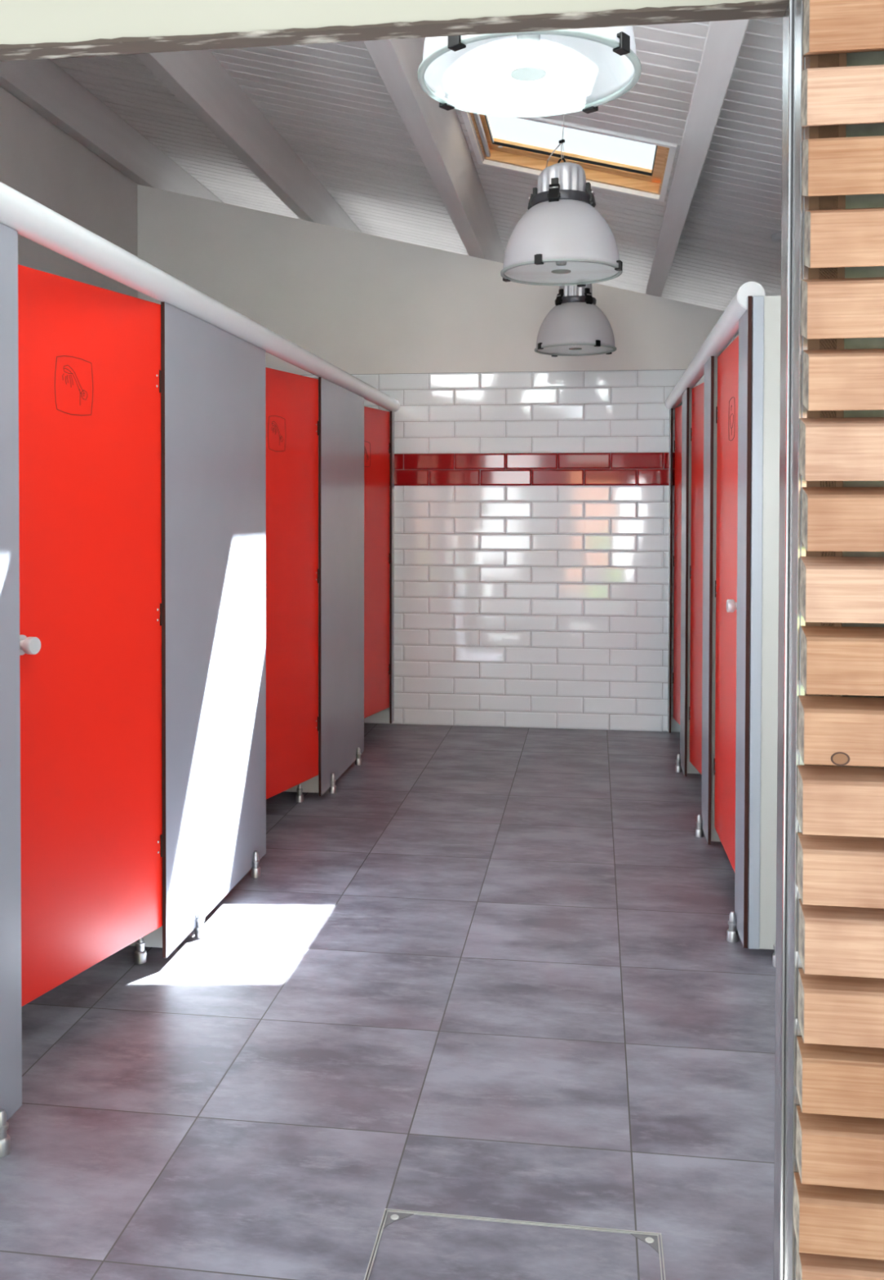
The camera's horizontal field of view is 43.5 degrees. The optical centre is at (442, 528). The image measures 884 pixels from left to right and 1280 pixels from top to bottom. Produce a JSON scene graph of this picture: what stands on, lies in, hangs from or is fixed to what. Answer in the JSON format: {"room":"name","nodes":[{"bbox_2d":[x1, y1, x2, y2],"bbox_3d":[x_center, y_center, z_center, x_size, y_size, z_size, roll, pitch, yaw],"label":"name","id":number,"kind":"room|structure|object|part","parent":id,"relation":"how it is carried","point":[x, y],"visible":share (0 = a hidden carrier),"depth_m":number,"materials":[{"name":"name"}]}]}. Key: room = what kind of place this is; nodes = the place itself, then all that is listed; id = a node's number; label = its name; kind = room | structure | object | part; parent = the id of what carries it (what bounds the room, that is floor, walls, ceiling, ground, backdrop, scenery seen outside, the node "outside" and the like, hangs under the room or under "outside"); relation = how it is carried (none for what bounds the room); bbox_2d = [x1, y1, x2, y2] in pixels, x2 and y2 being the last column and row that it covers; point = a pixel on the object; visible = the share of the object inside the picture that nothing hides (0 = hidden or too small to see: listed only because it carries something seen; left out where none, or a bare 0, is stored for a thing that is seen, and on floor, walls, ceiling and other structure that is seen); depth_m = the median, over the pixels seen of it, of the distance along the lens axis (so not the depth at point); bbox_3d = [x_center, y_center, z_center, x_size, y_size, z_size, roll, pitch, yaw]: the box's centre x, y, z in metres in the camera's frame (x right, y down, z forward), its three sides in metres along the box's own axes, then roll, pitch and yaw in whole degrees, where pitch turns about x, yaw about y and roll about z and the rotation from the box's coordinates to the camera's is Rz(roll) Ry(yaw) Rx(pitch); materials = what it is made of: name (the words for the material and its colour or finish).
{"room":"public restroom","nodes":[
{"label":"public restroom","id":0,"kind":"room"},
{"bbox_2d":[0,86,137,297],"bbox_3d":[-2.316,-0.672,6.110,0.120,3.958,8.300,0,1,8],"label":"wall","id":1,"kind":"structure","parent":0,"point":[39,161],"depth_m":6.45,"materials":[{"name":"grey paint"}]},
{"bbox_2d":[0,723,776,1279],"bbox_3d":[0.249,1.378,5.795,5.266,0.120,8.500,0,1,8],"label":"floor","id":2,"kind":"structure","parent":0,"point":[491,971],"depth_m":2.88,"materials":[{"name":"tile"}]},
{"bbox_2d":[0,222,22,1157],"bbox_3d":[-1.002,0.355,2.210,0.044,2.050,0.654,0,1,8],"label":"panel","id":3,"kind":"object","parent":2,"relation":"on","point":[11,1046],"visible":1,"depth_m":2.49,"materials":[{"name":"grey laminate"}]},
{"bbox_2d":[128,925,162,964],"bbox_3d":[-1.725,0.329,3.563,1.749,2.050,0.046,0,1,8],"label":"panel","id":4,"kind":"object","parent":2,"relation":"on","point":[153,939],"depth_m":3.48,"materials":[{"name":"grey laminate"}]},
{"bbox_3d":[-1.722,0.308,3.579,1.749,2.008,0.013,0,1,8],"label":"panel","id":5,"kind":"part","parent":4,"relation":"part of","materials":[{"name":"grey laminate"}]},
{"bbox_2d":[160,302,266,957],"bbox_3d":[-0.769,0.325,3.913,0.044,2.050,1.048,0,1,8],"label":"panel","id":6,"kind":"object","parent":2,"relation":"on","point":[213,379],"visible":1,"depth_m":3.79,"materials":[{"name":"grey laminate"}]},
{"bbox_2d":[17,264,162,1006],"bbox_3d":[-1.004,0.279,3.001,0.061,1.911,0.854,1,1,22],"label":"door","id":7,"kind":"structure","parent":6,"relation":"attached to","point":[89,356],"depth_m":3.09,"materials":[{"name":"red laminate"}]},
{"bbox_3d":[-1.062,0.300,2.839,0.048,0.052,0.052,1,1,22],"label":"knob","id":8,"kind":"part","parent":7,"relation":"part of","materials":[{"name":"grey"}]},
{"bbox_2d":[0,182,399,412],"bbox_3d":[-0.691,-0.756,4.554,0.087,0.087,5.460,0,1,8],"label":"tube","id":9,"kind":"object","parent":6,"relation":"on","point":[32,220],"visible":0.98,"depth_m":3.19,"materials":[{"name":"silver metal"}]},
{"bbox_2d":[284,377,318,802],"bbox_3d":[-1.465,0.295,5.460,1.749,2.050,0.046,0,1,8],"label":"panel","id":10,"kind":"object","parent":2,"relation":"on","point":[311,785],"depth_m":5.37,"materials":[{"name":"grey laminate"}]},
{"bbox_2d":[318,377,364,796],"bbox_3d":[-0.507,0.290,5.828,0.044,2.050,1.008,0,1,8],"label":"panel","id":11,"kind":"object","parent":2,"relation":"on","point":[340,410],"visible":1,"depth_m":5.73,"materials":[{"name":"grey laminate"}]},
{"bbox_2d":[265,367,318,799],"bbox_3d":[-0.743,0.245,4.924,0.061,1.908,0.874,1,1,22],"label":"door","id":12,"kind":"structure","parent":11,"relation":"attached to","point":[291,400],"depth_m":5.10,"materials":[{"name":"red laminate"}]},
{"bbox_2d":[389,411,394,723],"bbox_3d":[-0.329,0.255,7.236,0.013,2.030,0.088,0,1,8],"label":"panel","id":13,"kind":"object","parent":2,"relation":"on","point":[392,413],"visible":1,"depth_m":7.21,"materials":[{"name":"grey laminate"}]},
{"bbox_2d":[364,406,390,718],"bbox_3d":[-0.471,0.212,6.790,0.061,1.921,0.854,0,1,20],"label":"door","id":14,"kind":"structure","parent":13,"relation":"attached to","point":[376,422],"depth_m":6.99,"materials":[{"name":"red laminate"}]},
{"bbox_2d":[364,1208,666,1279],"bbox_3d":[0.118,1.387,1.930,0.551,0.002,0.566,0,1,8],"label":"floor hatch","id":15,"kind":"object","parent":2,"relation":"on","point":[651,1238],"visible":1,"depth_m":2.19,"materials":[{"name":"silver metal"}]},
{"bbox_3d":[-0.087,1.382,2.209,0.052,0.001,0.052,0,1,8],"label":"corner plate","id":16,"kind":"part","parent":15,"relation":"part of","materials":[{"name":"grey metal"}]},
{"bbox_3d":[0.391,1.384,2.144,0.052,0.001,0.052,0,1,8],"label":"corner plate","id":17,"kind":"part","parent":15,"relation":"part of","materials":[{"name":"grey metal"}]},
{"bbox_2d":[667,408,673,733],"bbox_3d":[1.434,0.266,6.972,0.013,2.026,0.133,0,1,8],"label":"panel","id":18,"kind":"object","parent":2,"relation":"on","point":[671,411],"visible":1,"depth_m":6.92,"materials":[{"name":"grey laminate"}]},
{"bbox_2d":[672,404,682,724],"bbox_3d":[1.436,0.227,6.479,0.018,1.931,0.849,0,1,2],"label":"door","id":19,"kind":"structure","parent":18,"relation":"attached to","point":[678,411],"depth_m":6.78,"materials":[{"name":"red laminate"}]},
{"bbox_2d":[675,387,689,776],"bbox_3d":[1.269,0.295,5.876,0.044,2.046,0.305,0,1,8],"label":"panel","id":20,"kind":"object","parent":2,"relation":"on","point":[682,758],"visible":1,"depth_m":5.79,"materials":[{"name":"grey laminate"}]},
{"bbox_3d":[1.284,0.278,5.873,0.013,2.011,0.305,0,1,8],"label":"panel","id":21,"kind":"part","parent":20,"relation":"part of","materials":[{"name":"grey laminate"}]},
{"bbox_2d":[688,382,704,774],"bbox_3d":[1.276,0.252,5.285,0.018,1.925,0.869,0,1,1],"label":"door","id":22,"kind":"structure","parent":20,"relation":"attached to","point":[698,392],"depth_m":5.56,"materials":[{"name":"red laminate"}]},
{"bbox_2d":[687,388,700,773],"bbox_3d":[2.026,0.301,5.648,1.513,2.046,0.046,0,1,8],"label":"wall","id":23,"kind":"structure","parent":2,"relation":"on","point":[691,769],"depth_m":5.76,"materials":[{"name":"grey laminate"}]},
{"bbox_2d":[694,355,714,844],"bbox_3d":[1.105,0.317,4.682,0.044,2.046,0.285,0,1,8],"label":"panel","id":24,"kind":"object","parent":2,"relation":"on","point":[703,823],"visible":1,"depth_m":4.62,"materials":[{"name":"grey laminate"}]},
{"bbox_3d":[1.120,0.297,4.680,0.013,2.006,0.285,0,1,8],"label":"panel","id":25,"kind":"part","parent":24,"relation":"part of","materials":[{"name":"grey laminate"}]},
{"bbox_2d":[665,281,765,409],"bbox_3d":[1.209,-0.760,5.239,0.087,0.087,3.587,0,1,8],"label":"tube","id":26,"kind":"object","parent":24,"relation":"on","point":[726,328],"visible":0.94,"depth_m":4.20,"materials":[{"name":"silver metal"}]},
{"bbox_2d":[714,322,752,899],"bbox_3d":[1.052,0.272,4.115,0.061,1.925,0.849,0,1,7],"label":"door","id":27,"kind":"structure","parent":24,"relation":"attached to","point":[726,411],"depth_m":4.21,"materials":[{"name":"red laminate"}]},
{"bbox_3d":[1.015,0.270,3.853,0.048,0.052,0.052,0,1,7],"label":"knob","id":28,"kind":"part","parent":27,"relation":"part of","materials":[{"name":"grey metal"}]},
{"bbox_2d":[711,357,720,841],"bbox_3d":[1.865,0.322,4.470,1.513,2.046,0.046,0,1,8],"label":"wall","id":29,"kind":"structure","parent":2,"relation":"on","point":[714,836],"depth_m":4.58,"materials":[{"name":"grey laminate"}]},
{"bbox_2d":[726,295,752,948],"bbox_3d":[0.952,0.318,3.566,0.044,2.083,0.219,0,1,8],"label":"panel","id":30,"kind":"object","parent":2,"relation":"on","point":[738,918],"visible":1,"depth_m":3.51,"materials":[{"name":"grey laminate"}]},
{"bbox_3d":[0.967,0.296,3.563,0.013,2.038,0.219,0,1,8],"label":"panel","id":31,"kind":"part","parent":30,"relation":"part of","materials":[{"name":"grey laminate"}]},
{"bbox_2d":[747,295,781,967],"bbox_3d":[1.711,0.324,3.350,1.513,2.083,0.048,0,1,8],"label":"wall","id":32,"kind":"structure","parent":2,"relation":"on","point":[766,310],"depth_m":3.45,"materials":[{"name":"grey laminate"}]},
{"bbox_3d":[0.981,0.299,3.464,0.034,2.041,0.020,0,1,8],"label":"edge post","id":33,"kind":"part","parent":32,"relation":"part of","materials":[{"name":"grey"}]},
{"bbox_3d":[1.730,0.302,3.363,1.479,2.041,0.013,0,1,8],"label":"panel","id":34,"kind":"part","parent":32,"relation":"part of","materials":[{"name":"grey laminate"}]},
{"bbox_2d":[49,17,782,311],"bbox_3d":[0.268,-1.963,5.490,5.524,1.428,8.820,0,1,8],"label":"ceiling","id":35,"kind":"structure","parent":0,"point":[331,103],"depth_m":5.93,"materials":[{"name":"grey"}]},
{"bbox_2d":[0,58,222,202],"bbox_3d":[-2.155,-2.402,6.107,0.173,0.266,8.200,0,1,8],"label":"ceiling beam","id":36,"kind":"structure","parent":35,"relation":"attached to","point":[42,85],"depth_m":6.51,"materials":[{"name":"white paint"}]},
{"bbox_2d":[133,49,362,232],"bbox_3d":[-1.050,-2.127,5.961,0.154,0.262,8.200,0,1,8],"label":"ceiling beam","id":37,"kind":"structure","parent":35,"relation":"attached to","point":[196,78],"depth_m":5.79,"materials":[{"name":"white paint"}]},
{"bbox_2d":[363,37,505,262],"bbox_3d":[0.069,-1.849,5.812,0.165,0.264,8.200,0,1,8],"label":"ceiling beam","id":38,"kind":"structure","parent":35,"relation":"attached to","point":[437,134],"depth_m":5.14,"materials":[{"name":"white paint"}]},
{"bbox_2d":[417,26,641,117],"bbox_3d":[0.182,-1.354,2.323,0.468,0.830,0.468,0,1,-28],"label":"pendant lamp","id":39,"kind":"object","parent":35,"relation":"hanging from","point":[548,73],"visible":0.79,"depth_m":2.49,"materials":[{"name":"white glass"}]},
{"bbox_3d":[0.181,-1.109,2.328,0.056,0.261,0.056,0,1,-28],"label":"bulb","id":40,"kind":"part","parent":39,"relation":"part of","materials":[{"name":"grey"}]},
{"bbox_2d":[500,114,622,287],"bbox_3d":[0.459,-1.389,4.265,0.468,0.830,0.468,-1,1,-43],"label":"pendant lamp","id":41,"kind":"object","parent":35,"relation":"hanging from","point":[562,239],"visible":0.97,"depth_m":4.15,"materials":[{"name":"grey"}]},
{"bbox_3d":[0.434,-1.423,4.279,0.072,0.139,0.011,0,1,20],"label":"supply cord","id":42,"kind":"part","parent":41,"relation":"part of","materials":[{"name":"grey plastic"}]},
{"bbox_3d":[0.459,-1.143,4.270,0.056,0.261,0.056,-1,1,-43],"label":"bulb","id":43,"kind":"part","parent":41,"relation":"part of","materials":[{"name":"grey glass"}]},
{"bbox_2d":[460,110,677,202],"bbox_3d":[0.617,-1.863,5.394,0.983,0.340,0.886,0,1,8],"label":"window","id":44,"kind":"structure","parent":35,"relation":"attached to","point":[655,180],"depth_m":5.71,"materials":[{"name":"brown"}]},
{"bbox_3d":[0.179,-1.951,5.457,0.049,0.031,0.810,0,1,8],"label":"rail","id":45,"kind":"part","parent":44,"relation":"part of","materials":[{"name":"metal"}]},
{"bbox_3d":[0.635,-1.901,5.391,0.909,0.255,0.788,0,1,8],"label":"sash","id":46,"kind":"part","parent":44,"relation":"part of","materials":[{"name":"brown wood"}]},
{"bbox_2d":[534,283,616,356],"bbox_3d":[0.762,-1.426,6.335,0.468,0.830,0.468,0,1,-5],"label":"pendant lamp","id":47,"kind":"object","parent":35,"relation":"hanging from","point":[575,326],"visible":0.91,"depth_m":6.21,"materials":[{"name":"grey"}]},
{"bbox_2d":[645,18,750,297],"bbox_3d":[1.181,-1.572,5.665,0.157,0.262,8.200,0,1,8],"label":"ceiling beam","id":48,"kind":"structure","parent":35,"relation":"attached to","point":[724,38],"depth_m":3.97,"materials":[{"name":"white paint"}]},
{"bbox_2d":[137,184,752,732],"bbox_3d":[0.452,-0.510,7.210,5.066,3.604,0.109,0,1,8],"label":"wall","id":49,"kind":"structure","parent":0,"point":[531,488],"depth_m":7.18,"materials":[{"name":"tile"}]},
{"bbox_2d":[840,50,883,768],"bbox_3d":[-0.378,-0.627,1.642,5.600,4.039,0.228,0,1,8],"label":"wall","id":50,"kind":"structure","parent":0,"point":[868,58],"depth_m":1.41,"materials":[{"name":"paint"}]},
{"bbox_2d":[0,0,788,61],"bbox_3d":[-1.344,-1.310,1.736,3.654,1.203,0.043,0,1,8],"label":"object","id":51,"kind":"structure","parent":50,"relation":"attached to","point":[30,29],"depth_m":1.58,"materials":[{"name":"beige paint"}]},
{"bbox_2d":[773,0,839,1279],"bbox_3d":[0.477,-0.203,1.455,0.051,3.202,0.142,0,1,8],"label":"trim","id":52,"kind":"structure","parent":50,"relation":"attached to","point":[794,205],"depth_m":1.44,"materials":[{"name":"metal"}]},
{"bbox_2d":[793,0,883,1279],"bbox_3d":[0.918,-0.050,1.323,0.952,2.900,0.072,0,1,8],"label":"cladding","id":53,"kind":"object","parent":50,"relation":"attached to","point":[838,1186],"visible":1,"depth_m":1.35,"materials":[{"name":"brown wood"}]}
]}

